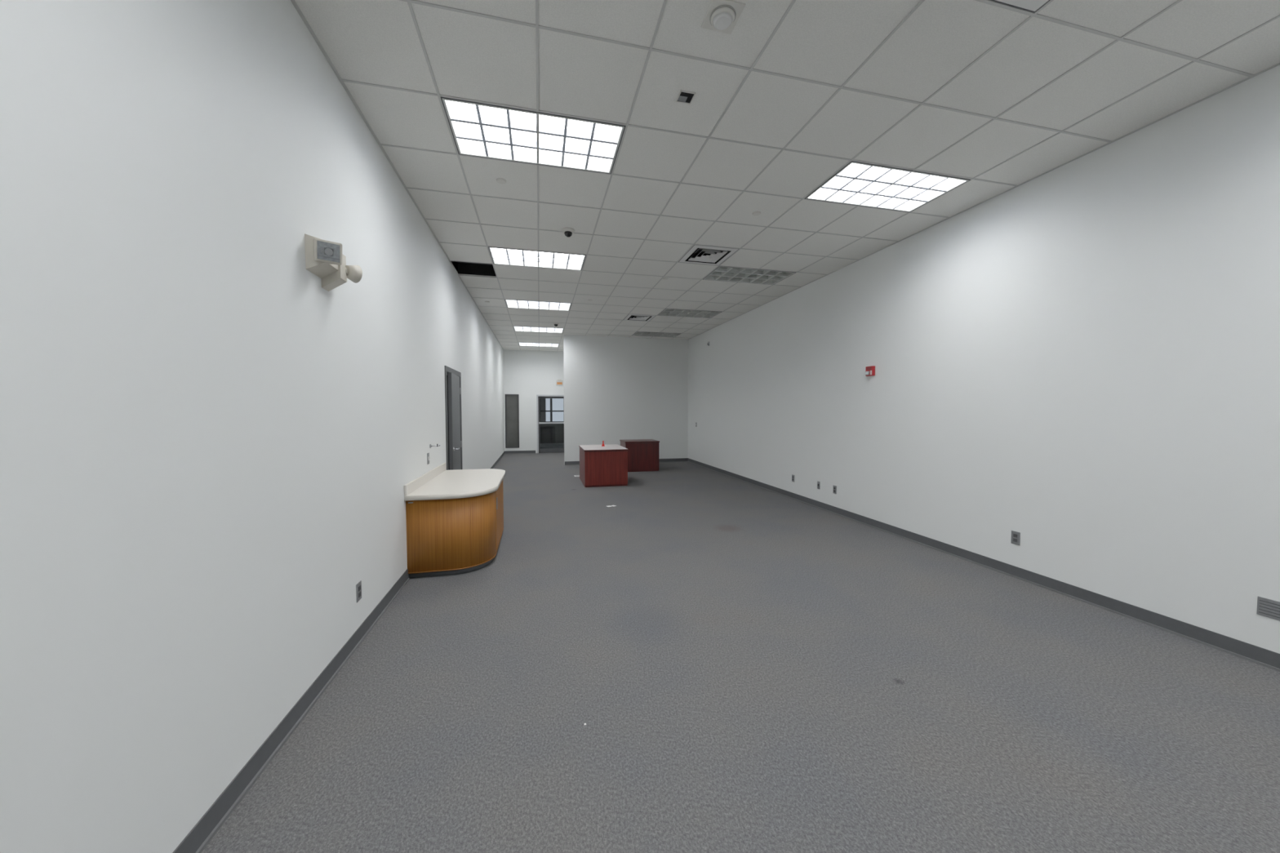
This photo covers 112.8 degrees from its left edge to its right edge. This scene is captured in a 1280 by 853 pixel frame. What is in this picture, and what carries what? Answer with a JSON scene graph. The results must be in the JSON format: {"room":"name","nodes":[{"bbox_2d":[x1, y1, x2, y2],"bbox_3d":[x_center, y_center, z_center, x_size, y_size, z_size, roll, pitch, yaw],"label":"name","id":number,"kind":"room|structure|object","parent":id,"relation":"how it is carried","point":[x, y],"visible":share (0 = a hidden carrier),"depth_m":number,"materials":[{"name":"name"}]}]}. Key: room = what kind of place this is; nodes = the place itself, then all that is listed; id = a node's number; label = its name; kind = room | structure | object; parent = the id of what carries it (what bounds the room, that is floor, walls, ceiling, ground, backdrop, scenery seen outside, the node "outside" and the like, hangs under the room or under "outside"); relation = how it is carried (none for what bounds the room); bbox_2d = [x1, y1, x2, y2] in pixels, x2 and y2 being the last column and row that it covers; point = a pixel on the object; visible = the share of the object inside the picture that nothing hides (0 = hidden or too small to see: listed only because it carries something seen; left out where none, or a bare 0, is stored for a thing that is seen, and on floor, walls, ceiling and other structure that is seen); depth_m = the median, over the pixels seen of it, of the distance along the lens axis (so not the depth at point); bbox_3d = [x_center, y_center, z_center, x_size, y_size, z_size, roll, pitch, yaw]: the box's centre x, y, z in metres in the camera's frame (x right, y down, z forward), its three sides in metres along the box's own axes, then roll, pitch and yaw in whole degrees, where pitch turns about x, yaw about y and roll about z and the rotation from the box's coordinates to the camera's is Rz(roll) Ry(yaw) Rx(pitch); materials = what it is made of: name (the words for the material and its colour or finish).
{"room":"empty office space","nodes":[
{"label":"empty office space","id":0,"kind":"room"},
{"bbox_2d":[0,0,504,852],"bbox_3d":[-2.354,-0.725,4.607,0.120,4.130,20.100,-1,2,-13],"label":"wall","id":1,"kind":"structure","parent":0,"point":[207,447],"depth_m":1.44,"materials":[{"name":"white paint"}]},
{"bbox_2d":[304,233,362,291],"bbox_3d":[-1.676,-0.882,2.350,0.165,0.230,0.366,-1,2,-13],"label":"emergency light","id":2,"kind":"object","parent":1,"relation":"attached to","point":[324,259],"visible":1,"depth_m":2.24,"materials":[{"name":"beige plastic"}]},
{"bbox_2d":[172,451,505,852],"bbox_3d":[-2.288,1.287,4.705,0.016,0.100,20.100,-1,2,-13],"label":"baseboard","id":3,"kind":"structure","parent":1,"relation":"attached to","point":[197,840],"depth_m":1.89,"materials":[{"name":"plastic"}]},
{"bbox_2d":[355,580,361,602],"bbox_3d":[-1.840,1.081,2.787,0.010,0.118,0.072,-1,2,-13],"label":"wall outlet","id":4,"kind":"object","parent":1,"relation":"attached to","point":[358,586],"visible":1,"depth_m":2.78,"materials":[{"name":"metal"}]},
{"bbox_2d":[426,453,430,464],"bbox_3d":[-2.258,0.343,4.550,0.020,0.118,0.072,-1,2,-13],"label":"light switch","id":5,"kind":"object","parent":1,"relation":"attached to","point":[428,454],"visible":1,"depth_m":4.53,"materials":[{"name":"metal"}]},
{"bbox_2d":[444,365,462,470],"bbox_3d":[-2.611,0.245,5.954,0.218,2.080,1.080,-1,2,-13],"label":"door","id":6,"kind":"structure","parent":1,"relation":"in","point":[455,415],"depth_m":5.77,"materials":[{"name":"grey paint"}]},
{"bbox_2d":[446,375,449,470],"bbox_3d":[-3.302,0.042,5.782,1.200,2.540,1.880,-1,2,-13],"label":"door frame","id":7,"kind":"structure","parent":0,"point":[446,375],"depth_m":6.78,"materials":[{"name":"grey metal"}]},
{"bbox_2d":[503,349,564,453],"bbox_3d":[-3.388,-0.843,14.755,2.535,3.530,0.120,-1,2,-13],"label":"wall","id":8,"kind":"structure","parent":0,"point":[527,374],"depth_m":14.60,"materials":[{"name":"white paint"}]},
{"bbox_2d":[505,394,519,448],"bbox_3d":[-4.367,-0.184,14.545,0.450,1.830,0.130,-1,2,-13],"label":"window","id":9,"kind":"structure","parent":8,"relation":"in","point":[512,401],"depth_m":14.52,"materials":[{"name":"grey glass"}]},
{"bbox_2d":[504,450,535,453],"bbox_3d":[-3.431,0.874,14.745,2.415,0.100,0.016,-1,2,-13],"label":"baseboard","id":10,"kind":"structure","parent":8,"relation":"attached to","point":[506,451],"depth_m":14.58,"materials":[{"name":"plastic"}]},
{"bbox_2d":[536,395,564,453],"bbox_3d":[-3.074,-0.091,14.839,1.020,2.020,0.160,-1,2,-13],"label":"door frame","id":11,"kind":"structure","parent":8,"relation":"in","point":[539,450],"depth_m":14.76,"materials":[{"name":"metal"}]},
{"bbox_2d":[555,379,562,385],"bbox_3d":[-2.795,-1.540,14.774,0.220,0.200,0.060,-1,2,-13],"label":"exit sign","id":12,"kind":"object","parent":8,"relation":"attached to","point":[559,382],"visible":1,"depth_m":14.76,"materials":[{"name":"white plastic"}]},
{"bbox_2d":[537,395,564,448],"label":"door","id":13,"kind":"structure","parent":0,"point":[552,435],"depth_m":17.09,"materials":[{"name":"paint"}]},
{"bbox_2d":[563,334,688,465],"bbox_3d":[-0.343,-0.729,11.983,3.545,3.530,0.120,-1,2,-13],"label":"wall","id":14,"kind":"structure","parent":0,"point":[616,388],"depth_m":11.89,"materials":[{"name":"white paint"}]},
{"bbox_2d":[564,457,687,465],"bbox_3d":[-0.327,0.987,11.988,3.545,0.100,0.016,-1,2,-13],"label":"baseboard","id":15,"kind":"structure","parent":14,"relation":"attached to","point":[678,460],"depth_m":12.24,"materials":[{"name":"plastic"}]},
{"bbox_2d":[201,452,1279,852],"bbox_3d":[0.315,1.362,5.324,5.605,0.100,20.340,-1,2,-13],"label":"floor","id":16,"kind":"structure","parent":0,"point":[747,668],"depth_m":2.21,"materials":[{"name":"carpet"}]},
{"bbox_2d":[404,462,505,578],"bbox_3d":[-1.897,0.910,4.633,0.749,0.860,1.630,-1,2,-13],"label":"reception desk","id":17,"kind":"object","parent":16,"relation":"on","point":[455,518],"depth_m":3.92,"materials":[{"name":"wood"}]},
{"bbox_2d":[578,444,628,487],"bbox_3d":[-0.790,0.796,8.927,0.874,0.735,1.164,-1,2,-13],"label":"wooden desk","id":18,"kind":"object","parent":16,"relation":"on","point":[606,465],"visible":1,"depth_m":8.39,"materials":[{"name":"red wood"}]},
{"bbox_2d":[619,439,659,471],"bbox_3d":[-0.018,0.719,10.721,0.864,0.740,0.724,-1,2,-13],"label":"wooden desk","id":19,"kind":"object","parent":16,"relation":"on","point":[642,454],"visible":0.73,"depth_m":10.39,"materials":[{"name":"red wood"}]},
{"bbox_2d":[290,0,1279,351],"bbox_3d":[0.305,-2.472,5.164,5.385,0.525,20.100,-1,2,-13],"label":"ceiling","id":20,"kind":"structure","parent":0,"point":[999,97],"depth_m":2.79,"materials":[{"name":"tile"}]},
{"bbox_2d":[496,177,506,183],"bbox_3d":[-1.216,-2.150,3.727,0.086,0.010,0.086,-1,2,-13],"label":"cap","id":21,"kind":"object","parent":20,"relation":"attached to","point":[500,180],"visible":1,"depth_m":3.71,"materials":[{"name":"white plastic"}]},
{"bbox_2d":[440,97,625,173],"bbox_3d":[-0.761,-2.176,3.164,1.207,0.102,0.629,-1,2,-13],"label":"light","id":22,"kind":"object","parent":20,"relation":"in","point":[480,130],"depth_m":3.17,"materials":[{"name":"white plastic"}]},
{"bbox_2d":[488,246,586,270],"bbox_3d":[-1.356,-2.280,5.680,1.207,0.102,0.629,-1,2,-13],"label":"light","id":23,"kind":"object","parent":20,"relation":"in","point":[507,256],"depth_m":5.72,"materials":[{"name":"white plastic"}]},
{"bbox_2d":[504,299,571,311],"bbox_3d":[-1.951,-2.384,8.197,1.207,0.102,0.629,-1,2,-13],"label":"light","id":24,"kind":"object","parent":20,"relation":"in","point":[509,303],"depth_m":8.23,"materials":[{"name":"white plastic"}]},
{"bbox_2d":[513,326,564,333],"bbox_3d":[-2.547,-2.487,10.713,1.207,0.102,0.629,-1,2,-13],"label":"light","id":25,"kind":"object","parent":20,"relation":"in","point":[516,328],"depth_m":10.78,"materials":[{"name":"white plastic"}]},
{"bbox_2d":[518,342,559,346],"bbox_3d":[-3.142,-2.591,13.230,1.207,0.102,0.629,-1,2,-13],"label":"light","id":26,"kind":"object","parent":20,"relation":"in","point":[520,344],"depth_m":13.28,"materials":[{"name":"white plastic"}]},
{"bbox_2d":[561,227,574,237],"bbox_3d":[-0.803,-2.162,4.760,0.140,0.079,0.140,-1,2,-13],"label":"dome security camera","id":27,"kind":"object","parent":20,"relation":"attached to","point":[568,232],"visible":1,"depth_m":4.73,"materials":[{"name":"white plastic"}]},
{"bbox_2d":[623,314,656,321],"bbox_3d":[-0.014,-2.441,9.318,0.592,0.130,0.627,-1,2,-13],"label":"air diffuser","id":28,"kind":"object","parent":20,"relation":"in","point":[630,317],"depth_m":9.39,"materials":[{"name":"white metal"}]},
{"bbox_2d":[632,331,680,337],"bbox_3d":[0.434,-2.516,11.417,1.207,0.102,0.629,-1,2,-13],"label":"light","id":29,"kind":"object","parent":20,"relation":"in","point":[638,333],"depth_m":11.48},
{"bbox_2d":[675,89,695,104],"bbox_3d":[0.293,-2.111,2.728,0.100,0.006,0.100,-1,2,-13],"label":"recessed light","id":30,"kind":"object","parent":20,"relation":"in","point":[684,96],"visible":1,"depth_m":2.73,"materials":[{"name":"white plastic"}]},
{"bbox_2d":[657,308,721,318],"bbox_3d":[1.029,-2.413,8.901,1.207,0.102,0.629,-1,2,-13],"label":"light","id":31,"kind":"object","parent":20,"relation":"in","point":[667,312],"depth_m":8.94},
{"bbox_2d":[678,244,738,265],"bbox_3d":[0.879,-2.285,5.543,0.592,0.130,0.627,-1,2,-13],"label":"air diffuser","id":32,"kind":"object","parent":20,"relation":"in","point":[698,254],"depth_m":5.61,"materials":[{"name":"white metal"}]},
{"bbox_2d":[701,0,745,34],"bbox_3d":[0.420,-2.071,2.163,0.170,0.040,0.170,-1,2,-13],"label":"smoke detector","id":33,"kind":"object","parent":20,"relation":"attached to","point":[722,15],"visible":1,"depth_m":2.14,"materials":[{"name":"white plastic"}]},
{"bbox_2d":[702,266,795,284],"bbox_3d":[1.624,-2.309,6.384,1.207,0.102,0.629,-1,2,-13],"label":"light","id":34,"kind":"object","parent":20,"relation":"in","point":[725,273],"depth_m":6.42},
{"bbox_2d":[752,211,760,215],"bbox_3d":[1.192,-2.176,4.347,0.086,0.010,0.086,-1,2,-13],"label":"cap","id":35,"kind":"object","parent":20,"relation":"attached to","point":[755,213],"visible":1,"depth_m":4.33,"materials":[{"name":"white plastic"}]},
{"bbox_2d":[804,160,970,212],"bbox_3d":[2.220,-2.205,3.868,1.207,0.102,0.629,-1,2,-13],"label":"light","id":36,"kind":"object","parent":20,"relation":"in","point":[855,183],"depth_m":3.88,"materials":[{"name":"white plastic"}]},
{"bbox_2d":[991,0,1049,12],"bbox_3d":[1.772,-2.130,1.769,0.592,0.130,0.627,-1,2,-13],"label":"air diffuser","id":37,"kind":"object","parent":20,"relation":"attached to","point":[1033,6],"depth_m":2.10,"materials":[{"name":"white metal"}]},
{"bbox_2d":[688,65,1279,653],"bbox_3d":[3.361,-0.712,4.273,0.120,4.130,16.820,-1,2,-13],"label":"wall","id":38,"kind":"structure","parent":0,"point":[1081,360],"depth_m":3.44,"materials":[{"name":"white paint"}]},
{"bbox_2d":[817,480,820,488],"bbox_3d":[2.764,0.910,6.584,0.010,0.118,0.060,-1,2,-13],"label":"data jack plate","id":39,"kind":"object","parent":38,"relation":"attached to","point":[818,482],"visible":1,"depth_m":6.58,"materials":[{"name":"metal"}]},
{"bbox_2d":[832,485,836,493],"bbox_3d":[2.850,0.924,6.225,0.010,0.118,0.072,-1,2,-13],"label":"wall outlet","id":40,"kind":"object","parent":38,"relation":"attached to","point":[834,488],"visible":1,"depth_m":6.22,"materials":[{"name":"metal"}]},
{"bbox_2d":[865,365,875,376],"bbox_3d":[2.974,-0.717,5.508,0.066,0.124,0.120,-1,2,-13],"label":"fire alarm strobe","id":41,"kind":"object","parent":38,"relation":"attached to","point":[869,371],"visible":1,"depth_m":5.49,"materials":[{"name":"red plastic"}]},
{"bbox_2d":[687,457,1279,671],"bbox_3d":[3.309,1.305,4.282,0.016,0.100,16.700,-1,2,-13],"label":"baseboard","id":42,"kind":"structure","parent":38,"relation":"attached to","point":[1260,655],"depth_m":3.45,"materials":[{"name":"plastic"}]},
{"bbox_2d":[1010,530,1020,545],"bbox_3d":[3.409,1.012,3.861,0.010,0.118,0.072,-1,2,-13],"label":"wall outlet","id":43,"kind":"object","parent":38,"relation":"attached to","point":[1015,536],"visible":1,"depth_m":3.86,"materials":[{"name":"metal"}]},
{"bbox_2d":[1256,595,1279,620],"bbox_3d":[3.732,1.078,2.501,0.007,0.110,0.125,-1,2,-13],"label":"air vent","id":44,"kind":"object","parent":38,"relation":"attached to","point":[1267,607],"visible":1,"depth_m":2.52,"materials":[{"name":"metal"}]}
]}

